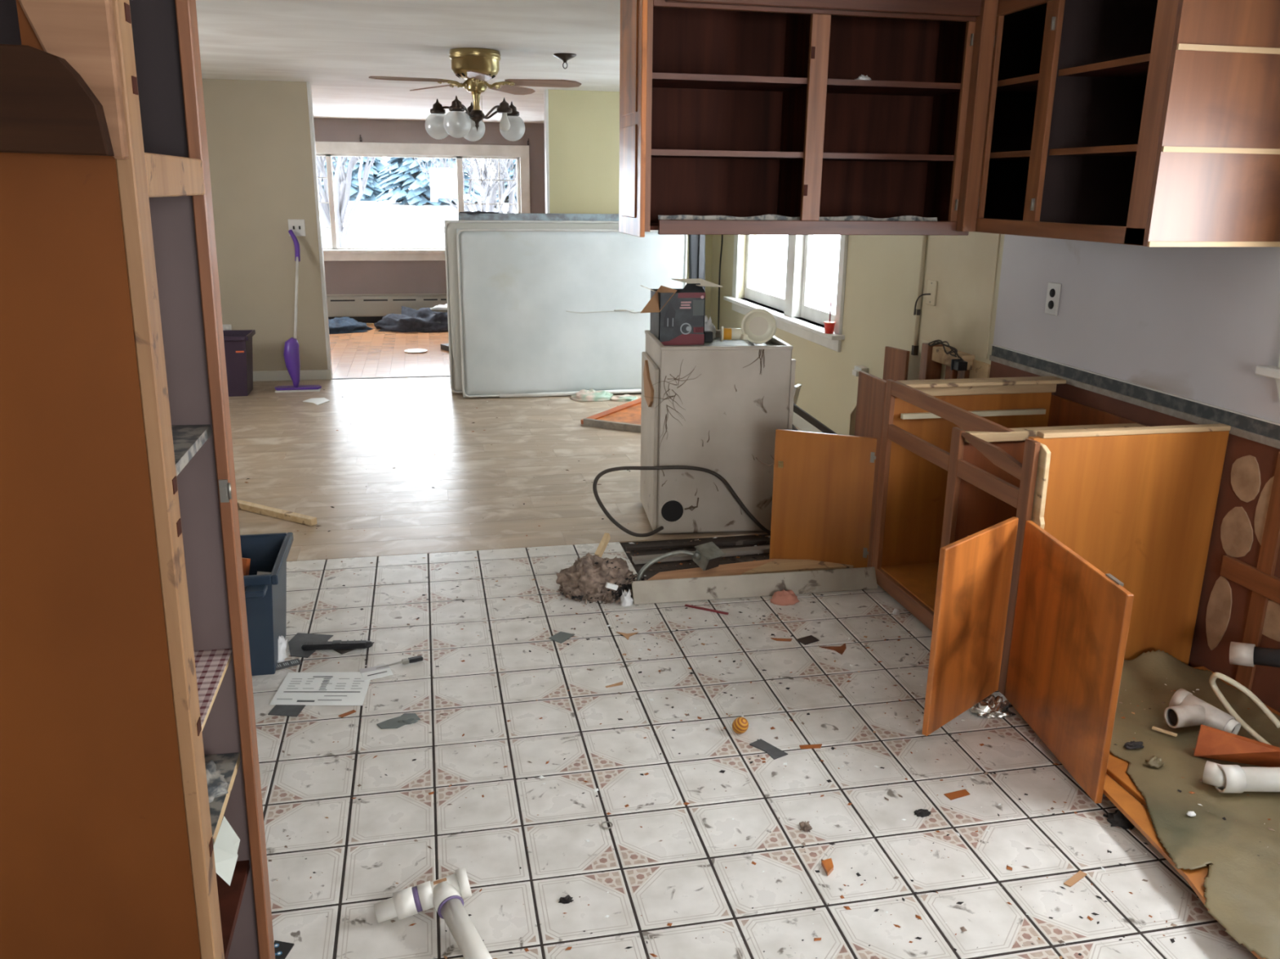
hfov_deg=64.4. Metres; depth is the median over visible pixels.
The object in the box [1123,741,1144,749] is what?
flake
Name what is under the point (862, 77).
paper scrap
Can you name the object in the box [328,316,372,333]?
pile
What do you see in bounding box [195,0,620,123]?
ceiling
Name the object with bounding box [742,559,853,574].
plywood offcut
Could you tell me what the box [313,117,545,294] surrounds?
wall
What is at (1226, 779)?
pipe
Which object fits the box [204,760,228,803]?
packet
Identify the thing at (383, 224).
snow ground
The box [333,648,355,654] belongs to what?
paper square
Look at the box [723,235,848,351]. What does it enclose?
window
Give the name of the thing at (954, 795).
chip
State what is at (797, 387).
board
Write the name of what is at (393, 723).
chip
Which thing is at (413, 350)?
paper plate
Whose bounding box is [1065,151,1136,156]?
shelf
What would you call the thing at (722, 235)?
cable
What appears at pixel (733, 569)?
plank
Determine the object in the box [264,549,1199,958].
debris
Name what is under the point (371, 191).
evergreen tree
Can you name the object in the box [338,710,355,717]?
chip
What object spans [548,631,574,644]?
chip
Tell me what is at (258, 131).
wall
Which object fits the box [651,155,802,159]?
shelf
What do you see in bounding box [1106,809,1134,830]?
clump
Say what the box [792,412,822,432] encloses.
baseboard
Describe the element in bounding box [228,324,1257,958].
floor
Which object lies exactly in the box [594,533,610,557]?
wood splinter
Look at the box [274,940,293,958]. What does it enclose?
card
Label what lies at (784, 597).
rag
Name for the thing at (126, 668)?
tall cabinet
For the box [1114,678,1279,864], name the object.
debris
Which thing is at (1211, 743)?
board
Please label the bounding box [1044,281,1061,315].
wall outlet
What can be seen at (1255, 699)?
supply hose
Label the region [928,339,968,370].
junction box
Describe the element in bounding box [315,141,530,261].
window
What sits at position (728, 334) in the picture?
spool
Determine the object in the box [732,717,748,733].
striped ball
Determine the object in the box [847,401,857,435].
piece
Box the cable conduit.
[911,235,927,355]
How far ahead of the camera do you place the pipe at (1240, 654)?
3.04 m
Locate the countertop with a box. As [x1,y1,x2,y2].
[457,213,618,221]
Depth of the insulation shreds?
4.08 m
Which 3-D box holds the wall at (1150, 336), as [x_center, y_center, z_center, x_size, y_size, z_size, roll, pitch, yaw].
[2.209,-0.114,1.984,0.225,2.377,6.885,-3,16,-12]
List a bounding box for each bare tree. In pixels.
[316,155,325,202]
[316,155,376,248]
[413,157,517,213]
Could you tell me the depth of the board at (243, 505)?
5.04 m
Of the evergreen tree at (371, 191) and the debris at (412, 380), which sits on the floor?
the debris at (412, 380)
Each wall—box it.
[202,78,712,371]
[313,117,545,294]
[710,234,1004,435]
[919,231,1279,712]
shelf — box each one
[171,424,211,476]
[201,654,231,732]
[212,752,239,844]
[216,860,249,958]
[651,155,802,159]
[652,78,807,91]
[822,158,951,162]
[826,84,959,96]
[989,156,1030,161]
[995,80,1038,97]
[1064,61,1149,79]
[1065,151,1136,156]
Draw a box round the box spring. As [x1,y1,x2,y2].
[456,228,687,398]
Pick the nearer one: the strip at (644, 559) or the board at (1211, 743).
the board at (1211, 743)
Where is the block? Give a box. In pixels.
[703,330,712,342]
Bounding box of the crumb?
[1186,811,1195,817]
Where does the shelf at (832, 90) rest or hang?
attached to the upper cabinet at (737, 117)
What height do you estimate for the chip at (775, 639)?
0.003 m
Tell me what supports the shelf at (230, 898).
attached to the tall cabinet at (126, 668)
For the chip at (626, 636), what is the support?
on the floor
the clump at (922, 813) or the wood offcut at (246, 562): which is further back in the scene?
the wood offcut at (246, 562)
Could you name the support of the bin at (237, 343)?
on the floor
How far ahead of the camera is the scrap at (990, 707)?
3.22 m
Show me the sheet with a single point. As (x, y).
(1242, 887)
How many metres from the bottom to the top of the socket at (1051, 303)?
0.036 m
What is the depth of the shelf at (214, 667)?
1.75 m
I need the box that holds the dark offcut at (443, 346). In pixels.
[440,343,448,351]
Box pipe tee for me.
[1164,688,1240,734]
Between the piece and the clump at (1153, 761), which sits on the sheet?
the clump at (1153, 761)
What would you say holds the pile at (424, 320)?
on the floor
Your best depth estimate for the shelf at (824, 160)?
3.98 m
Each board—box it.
[236,499,316,526]
[631,567,877,604]
[792,383,801,414]
[882,346,909,381]
[1193,724,1279,767]
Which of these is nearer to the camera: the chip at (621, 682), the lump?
the chip at (621, 682)
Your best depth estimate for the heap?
4.12 m
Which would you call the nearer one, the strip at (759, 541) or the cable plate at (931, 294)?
the strip at (759, 541)
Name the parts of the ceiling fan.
blade, blade, globe, globe, light arm, globe, stem, blade, light arm, light arm, bulb, blade, globe, blade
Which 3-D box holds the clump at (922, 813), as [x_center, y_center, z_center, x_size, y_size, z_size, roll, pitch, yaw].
[0.756,0.888,2.712,0.053,0.010,0.031,-3,16,-12]
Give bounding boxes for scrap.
[302,397,329,404]
[704,315,715,339]
[856,74,871,79]
[968,694,1016,719]
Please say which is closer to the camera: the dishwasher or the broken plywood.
the broken plywood
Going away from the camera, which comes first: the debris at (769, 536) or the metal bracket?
the debris at (769, 536)
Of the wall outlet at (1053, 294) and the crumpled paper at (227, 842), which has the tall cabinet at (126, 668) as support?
the crumpled paper at (227, 842)
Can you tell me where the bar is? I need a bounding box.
[301,640,373,650]
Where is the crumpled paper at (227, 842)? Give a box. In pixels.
[212,816,239,886]
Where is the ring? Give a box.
[600,821,613,829]
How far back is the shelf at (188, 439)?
1.64 m
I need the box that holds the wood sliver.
[1151,726,1177,737]
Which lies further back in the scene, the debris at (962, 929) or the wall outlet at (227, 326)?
the wall outlet at (227, 326)
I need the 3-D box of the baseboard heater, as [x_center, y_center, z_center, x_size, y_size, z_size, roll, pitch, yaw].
[-2.714,-2.070,12.277,4.200,0.345,0.073,-3,16,-12]
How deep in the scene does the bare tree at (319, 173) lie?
23.93 m
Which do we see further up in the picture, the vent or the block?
the block
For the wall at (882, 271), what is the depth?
6.07 m
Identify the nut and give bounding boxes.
[892,608,899,615]
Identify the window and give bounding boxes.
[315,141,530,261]
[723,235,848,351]
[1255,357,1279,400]
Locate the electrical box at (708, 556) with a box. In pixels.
[635,542,725,581]
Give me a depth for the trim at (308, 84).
8.34 m
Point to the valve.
(857, 368)
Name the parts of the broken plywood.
panel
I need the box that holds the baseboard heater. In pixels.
[326,293,447,323]
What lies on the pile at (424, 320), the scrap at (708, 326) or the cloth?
the cloth
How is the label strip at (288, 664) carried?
on the floor
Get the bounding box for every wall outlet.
[222,324,231,330]
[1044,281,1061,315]
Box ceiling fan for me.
[368,47,581,141]
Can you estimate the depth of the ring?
2.64 m
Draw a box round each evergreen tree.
[321,155,396,201]
[372,156,487,206]
[486,159,517,203]
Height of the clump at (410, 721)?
0.008 m
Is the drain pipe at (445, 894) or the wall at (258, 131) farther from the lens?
the wall at (258, 131)
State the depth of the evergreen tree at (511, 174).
56.41 m
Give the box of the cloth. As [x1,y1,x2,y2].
[429,303,447,310]
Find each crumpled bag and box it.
[277,635,287,662]
[569,388,613,401]
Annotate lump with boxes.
[619,589,633,607]
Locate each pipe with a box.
[373,866,492,958]
[1202,760,1279,793]
[1229,641,1279,667]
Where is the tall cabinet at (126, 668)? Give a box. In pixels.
[0,0,275,958]
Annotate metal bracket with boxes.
[791,403,836,434]
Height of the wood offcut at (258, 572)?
0.255 m
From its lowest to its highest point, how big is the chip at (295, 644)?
0.003 m
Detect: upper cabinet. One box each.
[618,0,998,237]
[975,0,1279,246]
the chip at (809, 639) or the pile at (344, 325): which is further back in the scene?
the pile at (344, 325)
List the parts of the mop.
handle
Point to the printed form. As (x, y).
(333, 688)
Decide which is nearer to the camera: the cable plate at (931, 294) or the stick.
the stick
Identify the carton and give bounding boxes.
[640,278,722,345]
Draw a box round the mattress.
[444,220,618,393]
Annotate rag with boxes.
[454,210,499,214]
[770,589,799,605]
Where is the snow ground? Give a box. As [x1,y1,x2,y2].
[320,195,840,313]
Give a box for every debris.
[233,379,630,556]
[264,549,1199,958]
[626,533,770,579]
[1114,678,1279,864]
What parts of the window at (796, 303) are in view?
sash, sill, sash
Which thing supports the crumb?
on the sheet
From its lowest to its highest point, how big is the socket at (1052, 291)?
0.036 m
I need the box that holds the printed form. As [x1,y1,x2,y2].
[269,671,370,706]
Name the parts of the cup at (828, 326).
lid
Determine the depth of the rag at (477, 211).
8.00 m
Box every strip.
[275,658,302,671]
[625,538,770,551]
[631,545,769,564]
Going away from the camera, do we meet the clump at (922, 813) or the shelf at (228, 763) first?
the shelf at (228, 763)
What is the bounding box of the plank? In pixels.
[647,559,775,580]
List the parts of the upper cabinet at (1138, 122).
panel, rail, rail, panel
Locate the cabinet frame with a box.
[580,397,641,432]
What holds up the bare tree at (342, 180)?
on the snow ground
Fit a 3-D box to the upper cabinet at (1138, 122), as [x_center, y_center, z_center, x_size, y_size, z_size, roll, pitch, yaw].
[1.565,-1.315,3.507,0.480,0.924,1.363,-3,16,-12]
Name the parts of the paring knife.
blade, handle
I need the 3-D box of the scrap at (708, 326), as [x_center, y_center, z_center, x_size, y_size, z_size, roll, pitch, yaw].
[0.328,-0.776,5.115,0.123,0.129,0.090,-3,16,-12]
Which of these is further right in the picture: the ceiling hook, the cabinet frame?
the cabinet frame
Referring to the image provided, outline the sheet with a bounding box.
[1109,649,1279,958]
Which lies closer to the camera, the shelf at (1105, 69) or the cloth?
the shelf at (1105, 69)
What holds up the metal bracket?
on the floor
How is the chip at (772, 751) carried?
on the floor
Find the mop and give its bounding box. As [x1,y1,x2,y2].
[274,229,321,392]
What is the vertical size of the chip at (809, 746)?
0.003 m
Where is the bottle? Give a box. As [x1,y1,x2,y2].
[283,337,300,386]
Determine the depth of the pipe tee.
2.97 m
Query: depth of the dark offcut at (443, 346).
10.26 m
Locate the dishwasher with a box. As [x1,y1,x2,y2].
[592,329,795,537]
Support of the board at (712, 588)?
on the floor
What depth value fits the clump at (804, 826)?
2.64 m
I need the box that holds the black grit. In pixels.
[612,581,633,602]
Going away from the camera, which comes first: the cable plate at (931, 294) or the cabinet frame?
the cable plate at (931, 294)
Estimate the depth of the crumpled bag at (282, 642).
3.53 m
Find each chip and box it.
[267,705,305,716]
[288,633,333,657]
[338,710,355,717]
[376,713,420,728]
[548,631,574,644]
[604,582,617,590]
[605,681,622,688]
[616,631,638,639]
[749,739,787,759]
[770,638,791,641]
[795,635,819,644]
[799,744,822,749]
[818,643,846,654]
[821,858,833,875]
[943,789,969,799]
[1063,871,1087,887]
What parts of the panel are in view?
edge trim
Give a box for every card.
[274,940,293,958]
[359,664,393,680]
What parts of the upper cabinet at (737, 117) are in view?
raised panel, raised panel, door, panel, panel, panel, rail, rail, panel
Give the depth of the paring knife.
3.52 m
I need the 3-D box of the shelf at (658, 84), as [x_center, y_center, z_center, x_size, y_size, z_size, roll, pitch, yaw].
[0.297,-1.467,3.754,0.602,0.017,0.325,-3,16,-12]
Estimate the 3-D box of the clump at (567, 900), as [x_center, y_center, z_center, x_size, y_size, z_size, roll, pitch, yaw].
[-0.173,0.976,2.364,0.037,0.012,0.024,-3,16,-12]
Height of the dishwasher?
0.906 m
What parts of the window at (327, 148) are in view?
sill, rail, head rail, casing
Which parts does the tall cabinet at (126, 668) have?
panel, rail, panel, hinge plate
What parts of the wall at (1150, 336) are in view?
wall rail, wall panel, wall rail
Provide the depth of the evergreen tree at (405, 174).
51.92 m
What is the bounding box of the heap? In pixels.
[555,552,632,602]
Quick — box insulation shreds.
[559,559,646,604]
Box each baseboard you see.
[253,369,331,381]
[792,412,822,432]
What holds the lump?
on the floor
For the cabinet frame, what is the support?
on the floor
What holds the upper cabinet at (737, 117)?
attached to the ceiling
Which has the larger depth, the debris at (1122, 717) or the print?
the print
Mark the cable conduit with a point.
(914, 351)
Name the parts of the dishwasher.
panel, power cord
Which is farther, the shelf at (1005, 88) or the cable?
the cable
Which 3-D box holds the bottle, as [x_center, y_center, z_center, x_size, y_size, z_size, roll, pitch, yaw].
[-2.778,-0.937,8.116,0.122,0.397,0.120,-3,16,-12]
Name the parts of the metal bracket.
arm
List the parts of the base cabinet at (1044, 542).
door, filler panel, rail, panel, rail, rail, panel, door, rail, split rail, door, panel, panel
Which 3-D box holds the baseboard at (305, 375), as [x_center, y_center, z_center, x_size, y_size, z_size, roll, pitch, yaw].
[-3.758,-0.842,8.427,2.300,0.085,0.014,-3,16,-12]
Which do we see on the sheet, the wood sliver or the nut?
the wood sliver
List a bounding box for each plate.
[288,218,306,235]
[404,348,427,353]
[740,308,776,343]
[913,279,937,315]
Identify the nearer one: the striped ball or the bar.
the striped ball
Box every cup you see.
[823,294,835,333]
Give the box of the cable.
[717,235,723,329]
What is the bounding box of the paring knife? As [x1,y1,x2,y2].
[376,655,422,668]
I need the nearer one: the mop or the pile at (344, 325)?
the mop
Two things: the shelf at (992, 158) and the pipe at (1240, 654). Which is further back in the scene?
the shelf at (992, 158)
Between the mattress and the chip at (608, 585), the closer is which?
the chip at (608, 585)
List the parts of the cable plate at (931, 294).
cord, plate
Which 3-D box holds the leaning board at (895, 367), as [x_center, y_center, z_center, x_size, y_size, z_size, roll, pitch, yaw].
[1.356,-0.308,5.481,0.020,0.800,0.184,-7,18,-24]
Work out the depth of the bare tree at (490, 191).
17.82 m
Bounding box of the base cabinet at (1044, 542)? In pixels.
[755,371,1231,804]
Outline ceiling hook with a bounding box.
[553,53,576,68]
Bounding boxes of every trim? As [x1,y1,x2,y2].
[306,81,332,377]
[331,375,449,379]
[543,88,549,213]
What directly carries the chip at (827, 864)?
on the floor
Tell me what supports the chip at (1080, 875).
on the floor
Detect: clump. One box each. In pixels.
[397,718,417,724]
[558,895,573,904]
[799,821,812,832]
[913,808,931,817]
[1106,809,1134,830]
[1143,755,1164,768]
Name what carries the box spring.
on the floor
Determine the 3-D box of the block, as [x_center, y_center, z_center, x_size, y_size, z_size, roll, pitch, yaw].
[0.334,-0.708,5.027,0.045,0.050,0.040,-3,16,-12]
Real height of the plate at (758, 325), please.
0.164 m
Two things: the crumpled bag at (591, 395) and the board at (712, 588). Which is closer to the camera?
the board at (712, 588)
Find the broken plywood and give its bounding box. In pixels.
[1102,666,1279,958]
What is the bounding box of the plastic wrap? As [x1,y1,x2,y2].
[608,394,638,401]
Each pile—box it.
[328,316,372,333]
[373,306,448,333]
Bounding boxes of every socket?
[432,880,461,915]
[1048,300,1053,309]
[1049,288,1055,297]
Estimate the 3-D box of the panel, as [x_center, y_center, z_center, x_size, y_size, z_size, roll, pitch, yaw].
[0.471,-1.483,8.359,0.170,1.450,0.070,-3,16,-12]
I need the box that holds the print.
[661,292,705,345]
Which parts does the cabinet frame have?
rail, panel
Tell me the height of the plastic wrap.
0.035 m
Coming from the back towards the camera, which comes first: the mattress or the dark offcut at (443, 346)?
the dark offcut at (443, 346)
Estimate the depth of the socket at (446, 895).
2.27 m
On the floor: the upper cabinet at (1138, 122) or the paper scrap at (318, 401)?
the paper scrap at (318, 401)
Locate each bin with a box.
[222,329,255,396]
[240,532,293,675]
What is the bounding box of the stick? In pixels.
[684,604,728,614]
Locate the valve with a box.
[852,365,868,376]
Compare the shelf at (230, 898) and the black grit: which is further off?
the black grit
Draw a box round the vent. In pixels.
[659,498,684,523]
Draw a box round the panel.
[688,234,705,315]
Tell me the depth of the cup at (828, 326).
6.33 m
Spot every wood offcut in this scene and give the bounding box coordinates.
[241,557,250,575]
[257,571,271,574]
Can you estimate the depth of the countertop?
8.07 m
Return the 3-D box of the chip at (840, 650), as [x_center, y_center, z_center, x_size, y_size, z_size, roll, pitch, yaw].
[0.710,0.615,3.674,0.107,0.003,0.087,-3,16,-12]
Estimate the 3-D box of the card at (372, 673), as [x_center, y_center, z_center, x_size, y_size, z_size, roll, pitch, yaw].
[-0.896,0.655,3.455,0.098,0.002,0.092,-8,18,-27]
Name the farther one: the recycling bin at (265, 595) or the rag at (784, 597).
the rag at (784, 597)
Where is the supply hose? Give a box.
[1208,672,1279,745]
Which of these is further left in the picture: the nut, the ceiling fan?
the ceiling fan
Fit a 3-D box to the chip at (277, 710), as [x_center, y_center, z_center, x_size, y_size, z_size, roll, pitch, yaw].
[-1.114,0.727,3.208,0.095,0.003,0.077,2,16,5]
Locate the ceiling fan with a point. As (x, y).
(476, 65)
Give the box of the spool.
[720,326,744,341]
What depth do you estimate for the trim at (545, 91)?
8.55 m
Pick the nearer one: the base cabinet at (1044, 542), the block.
the base cabinet at (1044, 542)
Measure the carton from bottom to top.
0.298 m

